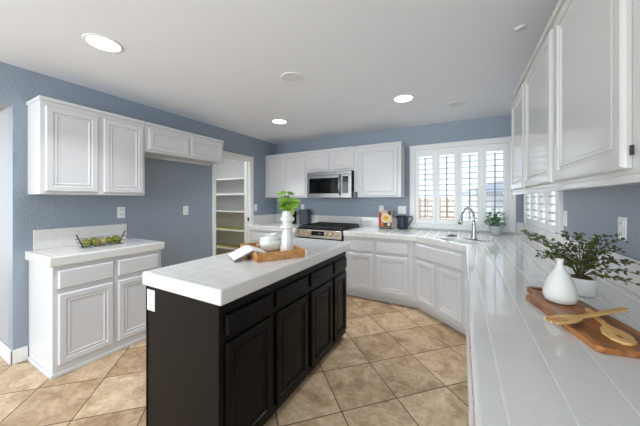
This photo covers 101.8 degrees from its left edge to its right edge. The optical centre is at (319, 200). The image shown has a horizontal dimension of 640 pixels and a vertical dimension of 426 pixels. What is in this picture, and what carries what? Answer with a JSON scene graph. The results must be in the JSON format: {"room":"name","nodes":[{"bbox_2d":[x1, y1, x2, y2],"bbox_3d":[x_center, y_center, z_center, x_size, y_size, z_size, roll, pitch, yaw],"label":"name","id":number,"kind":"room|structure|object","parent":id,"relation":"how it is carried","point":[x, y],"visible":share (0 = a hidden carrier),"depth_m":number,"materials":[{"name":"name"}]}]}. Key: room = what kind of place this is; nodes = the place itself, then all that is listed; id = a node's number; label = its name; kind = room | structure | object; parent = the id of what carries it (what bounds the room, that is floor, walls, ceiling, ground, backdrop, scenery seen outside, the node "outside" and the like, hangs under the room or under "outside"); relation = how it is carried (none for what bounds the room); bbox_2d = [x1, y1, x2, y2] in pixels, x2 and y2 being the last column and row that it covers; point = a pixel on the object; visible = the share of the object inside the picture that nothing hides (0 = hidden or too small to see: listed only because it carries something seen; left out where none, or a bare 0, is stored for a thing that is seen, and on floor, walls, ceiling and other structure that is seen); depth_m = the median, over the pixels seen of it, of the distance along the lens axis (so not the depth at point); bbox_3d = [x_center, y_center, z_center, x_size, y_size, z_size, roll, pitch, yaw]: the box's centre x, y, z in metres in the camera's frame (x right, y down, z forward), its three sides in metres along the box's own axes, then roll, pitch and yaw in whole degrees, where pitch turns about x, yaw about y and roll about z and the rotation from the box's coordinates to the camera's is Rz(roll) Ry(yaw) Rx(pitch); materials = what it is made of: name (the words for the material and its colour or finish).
{"room":"kitchen","nodes":[
{"label":"kitchen","id":0,"kind":"room"},
{"bbox_2d":[0,108,7,345],"bbox_3d":[-3.353,0.119,2.639,1.986,2.440,0.100,0,0,29],"label":"wall","id":1,"kind":"structure","parent":0,"point":[3,114],"depth_m":2.23,"materials":[{"name":"grey paint"}]},
{"bbox_2d":[0,340,11,365],"bbox_3d":[-3.264,1.280,2.525,1.751,0.118,0.015,0,0,29],"label":"baseboard","id":2,"kind":"structure","parent":1,"relation":"attached to","point":[5,351],"depth_m":2.16,"materials":[{"name":"white paint"}]},
{"bbox_2d":[0,102,10,111],"bbox_3d":[-4.040,-0.940,-0.268,0.404,0.323,5.660,0,0,29],"label":"ceiling","id":3,"kind":"structure","parent":0,"point":[3,106],"depth_m":2.16,"materials":[{"name":"grey paint"}]},
{"bbox_2d":[0,62,275,356],"bbox_3d":[-3.063,0.119,1.222,0.120,2.440,9.210,0,0,29],"label":"wall","id":4,"kind":"structure","parent":0,"point":[170,186],"depth_m":2.74,"materials":[{"name":"blue paint"}]},
{"bbox_2d":[10,345,27,365],"bbox_3d":[-2.042,1.280,2.951,0.015,0.118,1.935,0,0,29],"label":"baseboard","id":5,"kind":"structure","parent":4,"relation":"attached to","point":[19,355],"depth_m":2.14,"materials":[{"name":"white paint"}]},
{"bbox_2d":[33,224,126,249],"bbox_3d":[-2.276,0.340,2.523,0.013,0.171,0.700,0,0,29],"label":"backsplash","id":6,"kind":"structure","parent":4,"relation":"attached to","point":[58,237],"depth_m":2.42,"materials":[{"name":"white tile"}]},
{"bbox_2d":[26,95,144,195],"bbox_3d":[-2.145,-0.438,2.450,0.312,0.777,0.782,0,0,29],"label":"upper cabinet","id":7,"kind":"object","parent":4,"relation":"attached to","point":[74,149],"visible":1,"depth_m":2.27,"materials":[{"name":"white paint"}]},
{"bbox_2d":[117,207,124,217],"bbox_3d":[-2.133,0.131,2.791,0.010,0.118,0.072,0,0,29],"label":"wall outlet","id":8,"kind":"object","parent":4,"relation":"attached to","point":[120,210],"visible":1,"depth_m":2.79,"materials":[{"name":"white plastic"}]},
{"bbox_2d":[145,122,223,165],"bbox_3d":[-1.710,-0.660,3.247,0.312,0.332,1.026,0,0,29],"label":"upper cabinet","id":9,"kind":"object","parent":4,"relation":"attached to","point":[161,142],"visible":0.9,"depth_m":3.10,"materials":[{"name":"white paint"}]},
{"bbox_2d":[183,206,187,214],"bbox_3d":[-1.777,0.134,3.444,0.010,0.118,0.072,0,0,29],"label":"wall outlet","id":10,"kind":"object","parent":4,"relation":"attached to","point":[185,208],"visible":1,"depth_m":3.43,"materials":[{"name":"white plastic"}]},
{"bbox_2d":[212,151,253,255],"bbox_3d":[-1.429,0.291,4.208,0.148,2.095,0.850,0,0,29],"label":"door frame","id":11,"kind":"structure","parent":4,"relation":"in","point":[248,160],"depth_m":4.50,"materials":[{"name":"white paint"}]},
{"bbox_2d":[216,158,243,254],"bbox_3d":[-1.702,0.119,5.528,1.616,2.440,0.105,0,0,29],"label":"wall","id":12,"kind":"structure","parent":0,"point":[230,168],"depth_m":5.61,"materials":[{"name":"grey paint"}]},
{"bbox_2d":[216,243,239,249],"bbox_3d":[-1.812,0.969,5.333,1.600,0.056,0.339,0,0,29],"label":"shelf","id":13,"kind":"object","parent":12,"relation":"attached to","point":[218,245],"visible":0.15,"depth_m":5.31,"materials":[{"name":"white paint"}]},
{"bbox_2d":[216,177,243,182],"bbox_3d":[-1.812,-0.409,5.333,1.600,0.056,0.339,0,0,29],"label":"shelf","id":14,"kind":"object","parent":12,"relation":"attached to","point":[224,180],"visible":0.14,"depth_m":5.40,"materials":[{"name":"grey paint"}]},
{"bbox_2d":[216,226,243,231],"bbox_3d":[-1.812,0.603,5.333,1.600,0.056,0.339,0,0,29],"label":"shelf","id":15,"kind":"object","parent":12,"relation":"attached to","point":[217,227],"visible":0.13,"depth_m":5.29,"materials":[{"name":"white paint"}]},
{"bbox_2d":[216,193,243,196],"bbox_3d":[-1.812,-0.104,5.333,1.600,0.056,0.339,0,0,29],"label":"shelf","id":16,"kind":"object","parent":12,"relation":"attached to","point":[236,194],"visible":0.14,"depth_m":5.43,"materials":[{"name":"grey paint"}]},
{"bbox_2d":[216,210,243,212],"bbox_3d":[-1.812,0.236,5.333,1.600,0.056,0.339,0,0,29],"label":"shelf","id":17,"kind":"object","parent":12,"relation":"attached to","point":[226,211],"visible":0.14,"depth_m":5.29,"materials":[{"name":"grey paint"}]},
{"bbox_2d":[0,295,468,425],"bbox_3d":[-2.879,1.369,1.144,7.850,0.060,9.250,0,0,29],"label":"floor","id":18,"kind":"structure","parent":0,"point":[393,364],"depth_m":1.88,"materials":[{"name":"tile"}]},
{"bbox_2d":[27,250,160,379],"bbox_3d":[-2.031,0.920,2.416,0.540,0.838,0.824,0,0,29],"label":"base cabinet","id":19,"kind":"object","parent":18,"relation":"on","point":[81,314],"visible":0.78,"depth_m":2.13,"materials":[{"name":"white paint"}]},
{"bbox_2d":[25,224,164,267],"bbox_3d":[-2.029,0.377,2.417,0.548,0.246,0.850,0,0,29],"label":"countertop","id":20,"kind":"structure","parent":19,"relation":"on","point":[56,247],"depth_m":2.32,"materials":[{"name":"white tile"}]},
{"bbox_2d":[75,230,126,247],"bbox_3d":[-2.060,0.362,2.457,0.168,0.123,0.391,0,0,29],"label":"wire basket","id":21,"kind":"object","parent":20,"relation":"on","point":[123,235],"visible":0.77,"depth_m":2.39,"materials":[{"name":"grey metal"}]},
{"bbox_2d":[84,240,91,246],"bbox_3d":[-2.090,0.390,2.343,0.057,0.057,0.057,0,0,29],"label":"moss ball","id":22,"kind":"object","parent":21,"relation":"in","point":[87,243],"visible":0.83,"depth_m":2.33,"materials":[{"name":"green plant"}]},
{"bbox_2d":[92,239,99,245],"bbox_3d":[-2.061,0.387,2.393,0.063,0.064,0.062,0,0,29],"label":"moss ball","id":23,"kind":"object","parent":21,"relation":"in","point":[96,240],"visible":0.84,"depth_m":2.38,"materials":[{"name":"green plant"}]},
{"bbox_2d":[100,239,106,244],"bbox_3d":[-2.034,0.389,2.443,0.058,0.059,0.060,0,0,29],"label":"moss ball","id":24,"kind":"object","parent":21,"relation":"in","point":[103,241],"visible":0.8,"depth_m":2.43,"materials":[{"name":"beige plant"}]},
{"bbox_2d":[114,237,121,242],"bbox_3d":[-1.979,0.387,2.544,0.061,0.064,0.062,0,0,29],"label":"moss ball","id":25,"kind":"object","parent":21,"relation":"in","point":[117,238],"visible":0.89,"depth_m":2.53,"materials":[{"name":"green plant"}]},
{"bbox_2d":[146,251,346,425],"bbox_3d":[-0.367,0.912,2.021,0.623,0.853,1.524,0,0,29],"label":"base cabinet","id":26,"kind":"object","parent":18,"relation":"on","point":[236,362],"visible":0.91,"depth_m":1.43,"materials":[{"name":"black paint"}]},
{"bbox_2d":[147,289,154,311],"bbox_3d":[-0.960,0.567,1.475,0.072,0.118,0.010,0,0,29],"label":"wall outlet","id":27,"kind":"object","parent":26,"relation":"attached to","point":[150,293],"visible":1,"depth_m":1.47,"materials":[{"name":"white plastic"}]},
{"bbox_2d":[142,238,349,305],"bbox_3d":[-0.360,0.447,2.026,0.651,0.076,1.574,0,0,29],"label":"countertop","id":28,"kind":"structure","parent":26,"relation":"on","point":[219,280],"depth_m":1.47,"materials":[{"name":"white tile"}]},
{"bbox_2d":[240,242,304,262],"bbox_3d":[-0.376,0.380,1.994,0.355,0.058,0.470,0,0,-29],"label":"serving tray","id":29,"kind":"object","parent":28,"relation":"on","point":[298,252],"visible":0.66,"depth_m":1.81,"materials":[{"name":"brown wood"}]},
{"bbox_2d":[228,245,265,261],"bbox_3d":[-0.517,0.370,1.851,0.230,0.072,0.210,0,0,-29],"label":"open book","id":30,"kind":"object","parent":29,"relation":"on","point":[245,250],"visible":0.93,"depth_m":1.80,"materials":[{"name":"white paper"}]},
{"bbox_2d":[260,238,280,251],"bbox_3d":[-0.392,0.354,2.068,0.174,0.084,0.174,0,0,29],"label":"ceramic bowl","id":31,"kind":"object","parent":29,"relation":"on","point":[268,246],"visible":0.82,"depth_m":2.00,"materials":[{"name":"white ceramic"}]},
{"bbox_2d":[260,233,278,240],"bbox_3d":[-0.401,0.312,2.067,0.149,0.105,0.144,0,0,-12],"label":"ceramic bowl","id":32,"kind":"object","parent":31,"relation":"in","point":[272,236],"visible":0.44,"depth_m":2.02,"materials":[{"name":"white ceramic"}]},
{"bbox_2d":[276,191,299,252],"bbox_3d":[-0.245,0.160,2.016,0.182,0.474,0.168,0,0,-13],"label":"ceramic vase","id":33,"kind":"object","parent":29,"relation":"on","point":[287,241],"visible":0.99,"depth_m":1.99,"materials":[{"name":"white ceramic"}]},
{"bbox_2d":[249,230,296,245],"bbox_3d":[-0.615,0.920,4.556,0.980,0.838,0.760,0,0,29],"label":"base cabinet","id":34,"kind":"object","parent":18,"relation":"on","point":[254,235],"visible":0.14,"depth_m":4.36,"materials":[{"name":"white paint"}]},
{"bbox_2d":[248,214,319,232],"bbox_3d":[-0.618,0.385,4.553,0.980,0.231,0.777,0,0,29],"label":"countertop","id":35,"kind":"structure","parent":34,"relation":"on","point":[271,222],"depth_m":4.66,"materials":[{"name":"white tile"}]},
{"bbox_2d":[292,211,296,223],"bbox_3d":[-0.488,0.298,4.743,0.120,0.252,0.120,0,0,29],"label":"canister","id":36,"kind":"object","parent":35,"relation":"on","point":[295,213],"visible":0.38,"depth_m":4.70,"materials":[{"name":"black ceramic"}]},
{"bbox_2d":[299,209,309,223],"bbox_3d":[-0.273,0.293,4.626,0.166,0.262,0.126,0,0,22],"label":"storage box","id":37,"kind":"object","parent":35,"relation":"on","point":[304,214],"visible":0.93,"depth_m":4.58,"materials":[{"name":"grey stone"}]},
{"bbox_2d":[295,215,361,240],"bbox_3d":[0.136,0.764,4.091,0.780,0.990,0.866,0,0,29],"label":"gas range","id":38,"kind":"object","parent":18,"relation":"on","point":[333,231],"depth_m":3.91,"materials":[{"name":"silver metal"}]},
{"bbox_2d":[297,226,359,230],"bbox_3d":[0.151,0.425,4.124,0.758,0.017,0.725,0,0,29],"label":"cooktop","id":39,"kind":"object","parent":38,"relation":"in","point":[311,228],"depth_m":3.84,"materials":[{"name":"black ceramic"}]},
{"bbox_2d":[344,236,414,306],"bbox_3d":[0.911,0.920,3.724,0.928,0.838,0.760,0,0,29],"label":"base cabinet","id":40,"kind":"object","parent":18,"relation":"on","point":[376,269],"visible":0.91,"depth_m":3.37,"materials":[{"name":"white paint"}]},
{"bbox_2d":[343,217,639,425],"bbox_3d":[0.502,0.385,1.702,2.146,0.231,4.709,0,0,29],"label":"countertop","id":41,"kind":"structure","parent":40,"relation":"on","point":[527,369],"depth_m":0.77,"materials":[{"name":"white tile"}]},
{"bbox_2d":[379,210,391,228],"bbox_3d":[0.990,0.289,3.933,0.196,0.272,0.145,0,0,19],"label":"cookbook","id":42,"kind":"object","parent":41,"relation":"on","point":[385,216],"visible":0.99,"depth_m":3.92,"materials":[{"name":"beige paper"}]},
{"bbox_2d":[395,216,412,229],"bbox_3d":[1.236,0.327,3.823,0.258,0.195,0.168,0,0,5],"label":"jug","id":43,"kind":"object","parent":41,"relation":"on","point":[402,221],"visible":0.99,"depth_m":3.76,"materials":[{"name":"blue ceramic"}]},
{"bbox_2d":[458,207,486,241],"bbox_3d":[1.563,0.248,2.755,0.246,0.352,0.270,0,0,-20],"label":"faucet","id":44,"kind":"object","parent":41,"relation":"on","point":[473,236],"visible":1,"depth_m":2.76,"materials":[{"name":"silver metal"}]},
{"bbox_2d":[483,208,506,234],"bbox_3d":[2.159,0.259,3.207,0.274,0.330,0.264,0,0,29],"label":"potted plant","id":45,"kind":"object","parent":41,"relation":"on","point":[495,228],"visible":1,"depth_m":3.17,"materials":[{"name":"green plant"}]},
{"bbox_2d":[520,229,639,297],"bbox_3d":[1.147,0.278,1.173,0.474,0.293,0.187,0,0,9],"label":"potted plant","id":46,"kind":"object","parent":41,"relation":"on","point":[587,286],"visible":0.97,"depth_m":1.15,"materials":[{"name":"green plant"}]},
{"bbox_2d":[526,286,639,357],"bbox_3d":[0.938,0.415,0.963,0.190,0.018,0.558,0,0,16],"label":"cutting board","id":47,"kind":"object","parent":41,"relation":"on","point":[587,330],"visible":0.68,"depth_m":0.84,"materials":[{"name":"brown wood"}]},
{"bbox_2d":[542,258,578,304],"bbox_3d":[0.962,0.320,1.042,0.107,0.172,0.107,0,0,29],"label":"bottle vase","id":48,"kind":"object","parent":47,"relation":"on","point":[559,287],"visible":1,"depth_m":1.01,"materials":[{"name":"white ceramic"}]},
{"bbox_2d":[544,307,628,324],"bbox_3d":[0.906,0.385,0.875,0.339,0.019,0.051,0,0,-11],"label":"wooden fork","id":49,"kind":"object","parent":47,"relation":"on","point":[558,319],"visible":1,"depth_m":0.87,"materials":[{"name":"brown wood"}]},
{"bbox_2d":[585,308,636,345],"bbox_3d":[0.922,0.401,0.841,0.066,0.008,0.270,0,0,29],"label":"wooden spoon","id":50,"kind":"object","parent":47,"relation":"on","point":[607,330],"visible":0.99,"depth_m":0.78,"materials":[{"name":"brown wood"}]},
{"bbox_2d":[569,273,598,297],"bbox_3d":[1.183,0.386,1.177,0.110,0.078,0.110,0,0,29],"label":"pot","id":51,"kind":"object","parent":41,"relation":"on","point":[587,286],"depth_m":1.14,"materials":[{"name":"white ceramic"}]},
{"bbox_2d":[414,241,465,334],"bbox_3d":[1.483,0.920,3.133,0.642,0.838,1.229,0,0,29],"label":"base cabinet","id":52,"kind":"object","parent":18,"relation":"on","point":[439,272],"visible":0.94,"depth_m":2.76,"materials":[{"name":"white paint"}]},
{"bbox_2d":[466,274,472,425],"bbox_3d":[1.268,0.920,1.566,0.663,0.838,1.724,0,0,29],"label":"base cabinet","id":53,"kind":"object","parent":18,"relation":"on","point":[469,381],"visible":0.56,"depth_m":1.48,"materials":[{"name":"white paint"}]},
{"bbox_2d":[0,0,558,143],"bbox_3d":[-2.879,-1.151,1.144,7.850,0.100,9.250,0,0,29],"label":"ceiling","id":54,"kind":"structure","parent":0,"point":[218,63],"depth_m":1.99,"materials":[{"name":"white paint"}]},
{"bbox_2d":[82,33,123,52],"bbox_3d":[-1.520,-1.098,1.825,0.226,0.006,0.226,0,0,29],"label":"recessed light","id":55,"kind":"object","parent":54,"relation":"in","point":[100,42],"visible":1,"depth_m":1.82,"materials":[{"name":"white paint"}]},
{"bbox_2d":[271,119,287,123],"bbox_3d":[-0.565,-1.098,3.630,0.226,0.006,0.226,0,0,29],"label":"recessed light","id":56,"kind":"object","parent":54,"relation":"in","point":[276,121],"visible":1,"depth_m":3.62,"materials":[{"name":"white paint"}]},
{"bbox_2d":[281,72,302,82],"bbox_3d":[-0.251,-1.097,2.330,0.200,0.008,0.200,0,0,29],"label":"ceiling speaker","id":57,"kind":"object","parent":54,"relation":"attached to","point":[290,77],"visible":1,"depth_m":2.32,"materials":[{"name":"white paint"}]},
{"bbox_2d":[283,74,300,81],"bbox_3d":[-0.251,-1.095,2.330,0.166,0.001,0.166,0,0,29],"label":"grille","id":58,"kind":"object","parent":57,"relation":"attached to","point":[286,77],"depth_m":2.32,"materials":[{"name":"white"}]},
{"bbox_2d":[393,94,413,102],"bbox_3d":[0.902,-1.098,2.810,0.226,0.006,0.226,0,0,29],"label":"recessed light","id":59,"kind":"object","parent":54,"relation":"in","point":[405,97],"visible":1,"depth_m":2.80,"materials":[{"name":"white paint"}]},
{"bbox_2d":[447,101,466,107],"bbox_3d":[1.565,-1.097,2.971,0.200,0.008,0.200,0,0,29],"label":"ceiling speaker","id":60,"kind":"object","parent":54,"relation":"attached to","point":[456,103],"visible":1,"depth_m":2.97,"materials":[{"name":"white paint"}]},
{"bbox_2d":[449,102,464,106],"bbox_3d":[1.565,-1.095,2.971,0.166,0.001,0.166,0,0,29],"label":"grille","id":61,"kind":"object","parent":60,"relation":"attached to","point":[453,104],"depth_m":2.97,"materials":[{"name":"white"}]},
{"bbox_2d":[514,25,525,31],"bbox_3d":[1.278,-1.099,1.661,0.060,0.005,0.060,0,0,29],"label":"cover plate","id":62,"kind":"object","parent":54,"relation":"attached to","point":[521,27],"visible":1,"depth_m":1.66,"materials":[{"name":"white paint"}]},
{"bbox_2d":[276,114,522,232],"bbox_3d":[0.889,0.119,4.254,4.154,2.440,0.140,0,0,29],"label":"wall","id":63,"kind":"structure","parent":0,"point":[495,126],"depth_m":4.04,"materials":[{"name":"blue paint"}]},
{"bbox_2d":[265,151,307,197],"bbox_3d":[-0.541,-0.439,4.757,0.918,0.785,0.343,0,0,29],"label":"upper cabinet","id":64,"kind":"object","parent":63,"relation":"attached to","point":[286,172],"visible":0.79,"depth_m":4.58,"materials":[{"name":"white paint"}]},
{"bbox_2d":[254,214,319,223],"bbox_3d":[-0.585,0.347,4.613,0.980,0.156,0.639,0,0,29],"label":"backsplash","id":65,"kind":"structure","parent":63,"relation":"attached to","point":[258,219],"depth_m":4.78,"materials":[{"name":"white tile"}]},
{"bbox_2d":[307,146,356,191],"bbox_3d":[0.250,-0.439,4.325,0.880,0.785,0.343,0,0,29],"label":"upper cabinet","id":66,"kind":"object","parent":63,"relation":"attached to","point":[344,158],"visible":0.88,"depth_m":4.15,"materials":[{"name":"white paint"}]},
{"bbox_2d":[307,170,359,198],"bbox_3d":[0.241,-0.242,4.266,0.860,0.423,0.450,0,0,29],"label":"microwave","id":67,"kind":"object","parent":66,"relation":"attached to","point":[335,184],"visible":0.99,"depth_m":4.11,"materials":[{"name":"silver metal"}]},
{"bbox_2d":[357,141,405,196],"bbox_3d":[0.931,-0.439,3.953,0.666,0.785,0.343,0,0,29],"label":"upper cabinet","id":68,"kind":"object","parent":63,"relation":"attached to","point":[380,167],"visible":1,"depth_m":3.80,"materials":[{"name":"white paint"}]},
{"bbox_2d":[398,206,405,213],"bbox_3d":[1.252,0.149,3.970,0.118,0.118,0.010,0,0,29],"label":"light switch","id":69,"kind":"object","parent":63,"relation":"attached to","point":[401,209],"visible":1,"depth_m":3.97,"materials":[{"name":"white plastic"}]},
{"bbox_2d":[409,136,515,232],"bbox_3d":[1.946,-0.201,3.655,1.305,1.220,0.178,0,0,29],"label":"window","id":70,"kind":"structure","parent":63,"relation":"in","point":[511,227],"depth_m":3.56,"materials":[{"name":"white paint"}]},
{"bbox_2d":[415,149,435,223],"bbox_3d":[1.542,-0.199,3.803,0.277,1.081,0.088,0,0,29],"label":"shutter panel","id":71,"kind":"object","parent":70,"relation":"attached to","point":[430,152],"visible":1,"depth_m":3.78,"materials":[{"name":"white paint"}]},
{"bbox_2d":[436,147,457,224],"bbox_3d":[1.790,-0.199,3.668,0.277,1.081,0.088,0,0,29],"label":"shutter panel","id":72,"kind":"object","parent":70,"relation":"attached to","point":[453,150],"visible":1,"depth_m":3.65,"materials":[{"name":"white paint"}]},
{"bbox_2d":[458,145,481,225],"bbox_3d":[2.036,-0.199,3.533,0.277,1.081,0.088,0,0,29],"label":"shutter panel","id":73,"kind":"object","parent":70,"relation":"attached to","point":[476,148],"visible":0.94,"depth_m":3.51,"materials":[{"name":"white paint"}]},
{"bbox_2d":[482,143,507,226],"bbox_3d":[2.283,-0.199,3.398,0.277,1.081,0.088,0,0,29],"label":"shutter panel","id":74,"kind":"object","parent":70,"relation":"attached to","point":[499,146],"visible":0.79,"depth_m":3.36,"materials":[{"name":"white paint"}]},
{"bbox_2d":[564,186,639,260],"bbox_3d":[1.359,0.119,0.904,0.120,2.440,5.290,0,0,29],"label":"wall","id":75,"kind":"structure","parent":0,"point":[589,212],"depth_m":1.43,"materials":[{"name":"blue paint"}]},
{"bbox_2d":[362,217,639,295],"bbox_3d":[0.502,0.347,1.702,2.146,0.156,4.709,0,0,29],"label":"backsplash","id":76,"kind":"structure","parent":75,"relation":"attached to","point":[366,221],"depth_m":1.42,"materials":[{"name":"white tile"}]},
{"bbox_2d":[523,192,563,243],"bbox_3d":[2.269,-0.234,2.612,0.158,1.155,1.370,0,0,29],"label":"window","id":77,"kind":"structure","parent":75,"relation":"in","point":[559,195],"depth_m":2.17,"materials":[{"name":"white paint"}]},
{"bbox_2d":[524,194,530,224],"bbox_3d":[2.441,-0.231,3.031,0.096,1.016,0.294,0,0,34],"label":"shutter panel","id":78,"kind":"object","parent":77,"relation":"attached to","point":[526,196],"visible":0.31,"depth_m":3.05,"materials":[{"name":"white paint"}]},
{"bbox_2d":[530,193,537,226],"bbox_3d":[2.299,-0.231,2.769,0.096,1.016,0.294,0,0,34],"label":"shutter panel","id":79,"kind":"object","parent":77,"relation":"attached to","point":[534,222],"visible":0.27,"depth_m":2.79,"materials":[{"name":"white paint"}]},
{"bbox_2d":[537,192,546,229],"bbox_3d":[2.156,-0.231,2.508,0.096,1.016,0.294,0,0,34],"label":"shutter panel","id":80,"kind":"object","parent":77,"relation":"attached to","point":[543,225],"visible":0.31,"depth_m":2.52,"materials":[{"name":"white paint"}]},
{"bbox_2d":[546,192,555,232],"bbox_3d":[2.014,-0.231,2.247,0.096,1.016,0.294,0,0,34],"label":"shutter panel","id":81,"kind":"object","parent":77,"relation":"attached to","point":[552,228],"visible":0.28,"depth_m":2.26,"materials":[{"name":"white paint"}]},
{"bbox_2d":[563,211,566,225],"bbox_3d":[1.882,0.139,1.998,0.010,0.118,0.072,0,0,29],"label":"light switch","id":82,"kind":"object","parent":75,"relation":"attached to","point":[564,212],"visible":1,"depth_m":1.99,"materials":[{"name":"white plastic"}]},
{"bbox_2d":[511,11,639,194],"bbox_3d":[1.436,-0.436,1.543,0.353,0.789,1.115,0,0,29],"label":"upper cabinet","id":83,"kind":"object","parent":75,"relation":"attached to","point":[532,106],"visible":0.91,"depth_m":1.42,"materials":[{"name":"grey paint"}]},
{"bbox_2d":[554,0,639,190],"bbox_3d":[0.875,-0.436,0.515,0.353,0.789,1.223,0,0,29],"label":"upper cabinet","id":84,"kind":"object","parent":75,"relation":"attached to","point":[597,42],"visible":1,"depth_m":0.78,"materials":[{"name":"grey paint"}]},
{"bbox_2d":[618,217,626,241],"bbox_3d":[1.494,0.142,1.286,0.010,0.118,0.072,0,0,29],"label":"wall outlet","id":85,"kind":"object","parent":75,"relation":"attached to","point":[622,221],"visible":0.9,"depth_m":1.27,"materials":[{"name":"white plastic"}]},
{"label":"outside","id":86,"kind":"structure","parent":0,"visible":0},
{"bbox_3d":[1.199,1.429,8.460,34.000,0.060,44.000,0,0,29],"label":"ground","id":87,"kind":"structure","parent":86,"visible":0},
{"bbox_2d":[419,197,453,219],"bbox_3d":[1.636,0.649,7.173,4.000,1.500,0.169,0,0,29],"label":"wooden fence","id":88,"kind":"object","parent":87,"relation":"on","point":[421,203],"visible":0.03,"depth_m":6.37,"materials":[{"name":"brown wood"}]},
{"bbox_2d":[462,181,544,221],"bbox_3d":[11.155,0.224,11.570,8.500,2.350,5.800,0,0,29],"label":"house","id":89,"kind":"structure","parent":87,"relation":"on","point":[488,186],"depth_m":10.96,"materials":[{"name":"white paint"}]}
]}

